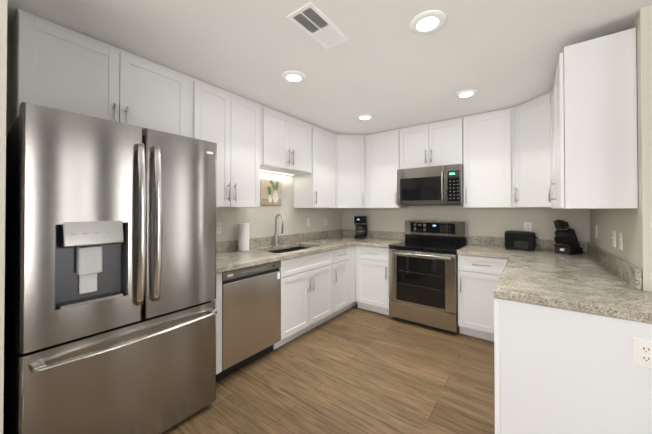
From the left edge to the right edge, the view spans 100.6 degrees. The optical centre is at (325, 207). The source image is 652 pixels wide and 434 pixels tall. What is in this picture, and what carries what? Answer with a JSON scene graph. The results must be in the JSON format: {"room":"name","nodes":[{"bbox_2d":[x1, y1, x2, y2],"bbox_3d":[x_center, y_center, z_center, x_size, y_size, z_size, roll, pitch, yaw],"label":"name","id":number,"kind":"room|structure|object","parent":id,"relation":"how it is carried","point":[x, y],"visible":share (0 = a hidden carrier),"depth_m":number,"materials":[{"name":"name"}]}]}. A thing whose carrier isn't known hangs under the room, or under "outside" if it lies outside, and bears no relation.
{"room":"kitchen","nodes":[
{"label":"kitchen","id":0,"kind":"room"},
{"bbox_2d":[0,0,6,433],"bbox_3d":[-1.665,0.138,1.268,0.840,2.440,0.160,0,-1,37],"label":"wall","id":1,"kind":"structure","parent":0,"point":[3,47],"depth_m":1.07,"materials":[{"name":"paint"}]},
{"bbox_2d":[3,29,341,433],"bbox_3d":[-1.872,0.143,1.774,0.100,2.440,7.200,0,-1,37],"label":"wall","id":2,"kind":"structure","parent":0,"point":[260,220],"depth_m":3.25,"materials":[{"name":"paint"}]},
{"bbox_2d":[11,9,187,136],"bbox_3d":[-1.493,-0.765,1.895,0.364,0.614,0.901,0,-1,37],"label":"upper cabinet","id":3,"kind":"object","parent":2,"relation":"attached to","point":[56,66],"visible":0.65,"depth_m":1.69,"materials":[{"name":"white wood"}]},
{"bbox_2d":[187,75,192,137],"bbox_3d":[-1.230,-0.537,2.292,0.305,1.064,0.051,0,-1,37],"label":"upper cabinet","id":4,"kind":"object","parent":2,"relation":"attached to","point":[190,108],"visible":0.14,"depth_m":2.21,"materials":[{"name":"white wood"}]},
{"bbox_2d":[216,222,220,233],"bbox_3d":[-1.087,0.206,2.726,0.008,0.116,0.072,0,-1,37],"label":"electrical outlet plate","id":5,"kind":"object","parent":2,"relation":"attached to","point":[218,227],"visible":0.9,"depth_m":2.73,"materials":[{"name":"white plastic"}]},
{"bbox_2d":[193,78,259,207],"bbox_3d":[-0.987,-0.535,2.566,0.364,1.064,0.678,0,-1,37],"label":"upper cabinet","id":6,"kind":"object","parent":2,"relation":"attached to","point":[228,122],"visible":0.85,"depth_m":2.48,"materials":[{"name":"white wood"}]},
{"bbox_2d":[260,179,281,204],"bbox_3d":[-0.663,-0.188,3.282,0.022,0.310,0.318,0,-1,37],"label":"picture","id":7,"kind":"object","parent":2,"relation":"attached to","point":[270,192],"visible":1,"depth_m":3.26,"materials":[{"name":"beige paper"}]},
{"bbox_2d":[259,104,311,174],"bbox_3d":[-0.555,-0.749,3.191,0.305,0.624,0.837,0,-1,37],"label":"upper cabinet","id":8,"kind":"object","parent":2,"relation":"attached to","point":[260,105],"visible":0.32,"depth_m":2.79,"materials":[{"name":"white wood"}]},
{"bbox_2d":[260,169,294,174],"bbox_3d":[-0.648,-0.430,3.236,0.045,0.013,0.740,0,-1,37],"label":"under-cabinet light","id":9,"kind":"object","parent":8,"relation":"attached to","point":[276,172],"visible":0.61,"depth_m":3.27,"materials":[{"name":"white plastic"}]},
{"bbox_2d":[306,218,309,226],"bbox_3d":[-0.248,0.210,3.834,0.018,0.116,0.072,0,-1,37],"label":"electrical outlet plate","id":10,"kind":"object","parent":2,"relation":"attached to","point":[307,222],"visible":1,"depth_m":3.82,"materials":[{"name":"white plastic"}]},
{"bbox_2d":[294,124,337,207],"bbox_3d":[-0.111,-0.525,3.731,0.364,1.064,0.562,0,-1,37],"label":"upper cabinet","id":11,"kind":"object","parent":2,"relation":"attached to","point":[317,187],"visible":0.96,"depth_m":3.58,"materials":[{"name":"white wood"}]},
{"bbox_2d":[337,134,364,207],"bbox_3d":[0.335,-0.521,4.119,0.609,1.064,0.602,0,-1,37],"label":"upper cabinet","id":12,"kind":"object","parent":2,"relation":"attached to","point":[351,171],"visible":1,"depth_m":3.90,"materials":[{"name":"white wood"}]},
{"bbox_2d":[161,304,494,433],"bbox_3d":[-0.553,1.384,0.772,3.400,0.060,7.200,0,-1,37],"label":"floor","id":13,"kind":"structure","parent":0,"point":[355,369],"depth_m":2.08,"materials":[{"name":"brown wood"}]},
{"bbox_2d":[4,102,217,433],"bbox_3d":[-1.293,0.458,1.707,0.843,1.808,0.903,0,-1,37],"label":"fridge","id":14,"kind":"object","parent":13,"relation":"on","point":[111,312],"visible":1,"depth_m":1.40,"materials":[{"name":"grey metal"}]},
{"bbox_2d":[214,272,221,373],"bbox_3d":[-1.085,0.931,2.204,0.624,0.871,0.133,0,-1,37],"label":"base cabinet","id":15,"kind":"object","parent":13,"relation":"on","point":[218,299],"visible":0.12,"depth_m":2.05,"materials":[{"name":"white wood"}]},
{"bbox_2d":[216,261,280,380],"bbox_3d":[-0.840,0.935,2.486,0.585,0.868,0.603,0,-1,37],"label":"dishwasher","id":16,"kind":"object","parent":13,"relation":"on","point":[251,313],"visible":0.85,"depth_m":2.27,"materials":[{"name":"silver metal"}]},
{"bbox_2d":[273,250,331,349],"bbox_3d":[-0.410,0.938,3.068,0.664,0.871,0.835,0,-1,37],"label":"base cabinet","id":17,"kind":"object","parent":13,"relation":"on","point":[306,293],"visible":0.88,"depth_m":2.84,"materials":[{"name":"white wood"}]},
{"bbox_2d":[326,247,348,320],"bbox_3d":[-0.048,0.942,3.550,0.664,0.871,0.366,0,-1,37],"label":"base cabinet","id":18,"kind":"object","parent":13,"relation":"on","point":[340,279],"visible":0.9,"depth_m":3.37,"materials":[{"name":"white wood"}]},
{"bbox_2d":[343,245,359,311],"bbox_3d":[0.295,0.946,4.017,0.649,0.871,0.790,0,-1,37],"label":"base cabinet","id":19,"kind":"object","parent":13,"relation":"on","point":[352,259],"visible":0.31,"depth_m":3.62,"materials":[{"name":"white wood"}]},
{"bbox_2d":[357,245,388,314],"bbox_3d":[0.779,0.944,3.732,0.466,0.871,0.664,0,-1,37],"label":"base cabinet","id":20,"kind":"object","parent":13,"relation":"on","point":[373,279],"visible":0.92,"depth_m":3.50,"materials":[{"name":"white wood"}]},
{"bbox_2d":[388,220,466,333],"bbox_3d":[1.243,0.774,3.319,0.764,1.203,0.718,0,-1,37],"label":"range","id":21,"kind":"object","parent":13,"relation":"on","point":[423,273],"visible":1,"depth_m":3.12,"materials":[{"name":"silver metal"}]},
{"bbox_2d":[458,254,507,340],"bbox_3d":[1.766,0.938,2.990,0.457,0.871,0.664,0,-1,37],"label":"base cabinet","id":22,"kind":"object","parent":13,"relation":"on","point":[478,278],"visible":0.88,"depth_m":2.79,"materials":[{"name":"white wood"}]},
{"bbox_2d":[494,298,651,433],"bbox_3d":[1.384,0.924,1.391,0.842,0.871,0.479,0,-1,37],"label":"peninsula end panel","id":23,"kind":"object","parent":13,"relation":"on","point":[559,371],"visible":0.98,"depth_m":1.28,"materials":[{"name":"white paint"}]},
{"bbox_2d":[7,0,651,134],"bbox_3d":[-0.553,-1.116,0.793,3.400,0.060,7.200,0,-1,37],"label":"ceiling","id":24,"kind":"structure","parent":0,"point":[386,67],"depth_m":1.81,"materials":[{"name":"paint"}]},
{"bbox_2d":[281,70,305,82],"bbox_3d":[-0.265,-1.065,2.215,0.200,0.015,0.200,0,-1,37],"label":"recessed light","id":25,"kind":"object","parent":24,"relation":"in","point":[292,76],"visible":1,"depth_m":2.19,"materials":[{"name":"white plastic"}]},
{"bbox_2d":[287,2,348,48],"bbox_3d":[-0.036,-1.074,1.626,0.175,0.008,0.383,0,-1,37],"label":"ceiling vent","id":26,"kind":"object","parent":24,"relation":"in","point":[315,23],"visible":1,"depth_m":1.60,"materials":[{"name":"white metal"}]},
{"bbox_2d":[356,114,373,119],"bbox_3d":[0.457,-1.057,3.174,0.200,0.015,0.200,0,-1,37],"label":"recessed light","id":27,"kind":"object","parent":24,"relation":"in","point":[364,117],"visible":0.98,"depth_m":3.16,"materials":[{"name":"white plastic"}]},
{"bbox_2d":[410,10,445,33],"bbox_3d":[0.590,-1.071,1.573,0.200,0.015,0.200,0,-1,37],"label":"recessed light","id":28,"kind":"object","parent":24,"relation":"in","point":[427,21],"visible":1,"depth_m":1.55,"materials":[{"name":"white plastic"}]},
{"bbox_2d":[454,89,477,97],"bbox_3d":[1.311,-1.062,2.532,0.200,0.015,0.200,0,-1,37],"label":"recessed light","id":29,"kind":"object","parent":24,"relation":"in","point":[465,93],"visible":1,"depth_m":2.51,"materials":[{"name":"white plastic"}]},
{"bbox_2d":[342,205,589,244],"bbox_3d":[1.500,0.159,3.680,3.000,2.440,0.100,0,-1,37],"label":"wall","id":30,"kind":"structure","parent":0,"point":[493,222],"depth_m":3.31,"materials":[{"name":"paint"}]},
{"bbox_2d":[365,135,368,207],"bbox_3d":[0.683,-0.522,4.043,0.062,1.064,0.305,0,-1,37],"label":"upper cabinet","id":31,"kind":"object","parent":30,"relation":"attached to","point":[366,171],"visible":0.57,"depth_m":3.92,"materials":[{"name":"white wood"}]},
{"bbox_2d":[368,129,407,207],"bbox_3d":[0.876,-0.524,3.862,0.462,1.064,0.364,0,-1,37],"label":"upper cabinet","id":32,"kind":"object","parent":30,"relation":"attached to","point":[383,157],"visible":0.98,"depth_m":3.75,"materials":[{"name":"white wood"}]},
{"bbox_2d":[400,117,462,168],"bbox_3d":[1.370,-0.780,3.492,0.764,0.558,0.364,0,-1,37],"label":"upper cabinet","id":33,"kind":"object","parent":30,"relation":"attached to","point":[439,143],"visible":0.83,"depth_m":3.35,"materials":[{"name":"white wood"}]},
{"bbox_2d":[397,164,463,205],"bbox_3d":[1.338,-0.263,3.442,0.762,0.468,0.472,0,-1,37],"label":"microwave","id":34,"kind":"object","parent":33,"relation":"attached to","point":[432,185],"visible":1,"depth_m":3.26,"materials":[{"name":"silver metal"}]},
{"bbox_2d":[463,108,511,207],"bbox_3d":[1.864,-0.530,3.119,0.462,1.064,0.364,0,-1,37],"label":"upper cabinet","id":35,"kind":"object","parent":30,"relation":"attached to","point":[487,175],"visible":1,"depth_m":3.00,"materials":[{"name":"white wood"}]},
{"bbox_2d":[524,222,531,230],"bbox_3d":[2.264,0.221,3.036,0.072,0.116,0.008,0,-1,37],"label":"electrical outlet plate","id":36,"kind":"object","parent":30,"relation":"attached to","point":[527,226],"visible":0.94,"depth_m":3.03,"materials":[{"name":"white plastic"}]},
{"bbox_2d":[511,91,551,207],"bbox_3d":[2.231,-0.534,2.694,0.634,1.064,0.602,0,-1,37],"label":"upper cabinet","id":37,"kind":"object","parent":30,"relation":"attached to","point":[531,146],"visible":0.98,"depth_m":2.66,"materials":[{"name":"white wood"}]},
{"bbox_2d":[590,5,651,291],"bbox_3d":[3.258,0.139,1.358,2.600,2.440,1.700,0,-1,37],"label":"wall","id":38,"kind":"structure","parent":0,"point":[633,226],"depth_m":1.47,"materials":[{"name":"paint"}]},
{"bbox_2d":[548,28,637,208],"bbox_3d":[1.878,-0.499,2.000,0.364,1.016,0.939,0,-1,37],"label":"upper cabinet","id":39,"kind":"object","parent":38,"relation":"attached to","point":[593,102],"visible":1,"depth_m":1.61,"materials":[{"name":"white wood"}]},
{"bbox_2d":[595,225,597,237],"bbox_3d":[2.449,0.218,2.453,0.008,0.116,0.072,0,-1,37],"label":"electrical outlet plate","id":40,"kind":"object","parent":38,"relation":"attached to","point":[596,231],"visible":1,"depth_m":2.43,"materials":[{"name":"white plastic"}]},
{"bbox_2d":[611,231,615,246],"bbox_3d":[2.058,0.224,1.941,0.018,0.116,0.072,0,-1,37],"label":"electrical outlet plate","id":41,"kind":"object","parent":38,"relation":"attached to","point":[613,237],"visible":1,"depth_m":1.94,"materials":[{"name":"white plastic"}]},
{"bbox_2d":[619,232,622,249],"bbox_3d":[1.956,0.223,1.797,0.008,0.116,0.072,0,-1,37],"label":"electrical outlet plate","id":42,"kind":"object","parent":38,"relation":"attached to","point":[620,241],"visible":1,"depth_m":1.78,"materials":[{"name":"white plastic"}]},
{"bbox_3d":[1.794,0.930,2.112,0.643,0.871,2.033,0,-1,37],"label":"base cabinet","id":43,"kind":"object","parent":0,"visible":0},
{"bbox_2d":[216,214,355,272],"bbox_3d":[-0.287,0.382,3.241,0.660,0.618,2.738,0,-1,37],"label":"countertop","id":44,"kind":"structure","parent":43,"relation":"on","point":[274,248],"depth_m":3.10,"materials":[{"name":"stone"}]},
{"bbox_2d":[236,221,250,251],"bbox_3d":[-0.868,0.298,2.851,0.144,0.315,0.144,0,-1,37],"label":"paper towel holder","id":45,"kind":"object","parent":44,"relation":"on","point":[243,236],"visible":1,"depth_m":2.80,"materials":[{"name":"white paper"}]},
{"bbox_2d":[273,214,284,245],"bbox_3d":[-0.540,0.266,3.200,0.224,0.387,0.139,0,-1,37],"label":"faucet","id":46,"kind":"object","parent":44,"relation":"on","point":[276,238],"depth_m":3.23,"materials":[{"name":"silver metal"}]},
{"bbox_2d":[354,216,367,238],"bbox_3d":[0.545,0.299,4.139,0.253,0.335,0.227,0,-1,37],"label":"coffee maker","id":47,"kind":"object","parent":44,"relation":"on","point":[360,223],"visible":1,"depth_m":4.06,"materials":[{"name":"black plastic"}]},
{"bbox_2d":[356,230,404,247],"bbox_3d":[0.782,0.430,3.732,0.458,0.152,0.668,0,-1,37],"label":"countertop","id":48,"kind":"structure","parent":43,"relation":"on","point":[382,239],"depth_m":3.90,"materials":[{"name":"stone"}]},
{"bbox_2d":[457,236,503,256],"bbox_3d":[1.769,0.424,3.004,0.451,0.152,0.646,0,-1,37],"label":"countertop","id":49,"kind":"structure","parent":43,"relation":"on","point":[483,246],"depth_m":3.17,"materials":[{"name":"stone"}]},
{"bbox_2d":[492,239,651,323],"bbox_3d":[1.780,0.416,2.100,0.653,0.152,2.078,0,-1,37],"label":"countertop","id":50,"kind":"structure","parent":43,"relation":"on","point":[594,279],"depth_m":1.59,"materials":[{"name":"stone"}]},
{"bbox_2d":[504,230,537,250],"bbox_3d":[2.112,0.356,2.931,0.292,0.201,0.168,0,-1,37],"label":"toaster","id":51,"kind":"object","parent":50,"relation":"on","point":[521,240],"visible":1,"depth_m":2.87,"materials":[{"name":"black"}]},
{"bbox_2d":[553,219,582,254],"bbox_3d":[2.382,0.285,2.679,0.264,0.339,0.132,0,-1,-21],"label":"knife block","id":52,"kind":"object","parent":50,"relation":"on","point":[566,240],"visible":1,"depth_m":2.63,"materials":[{"name":"black plastic"}]}
]}

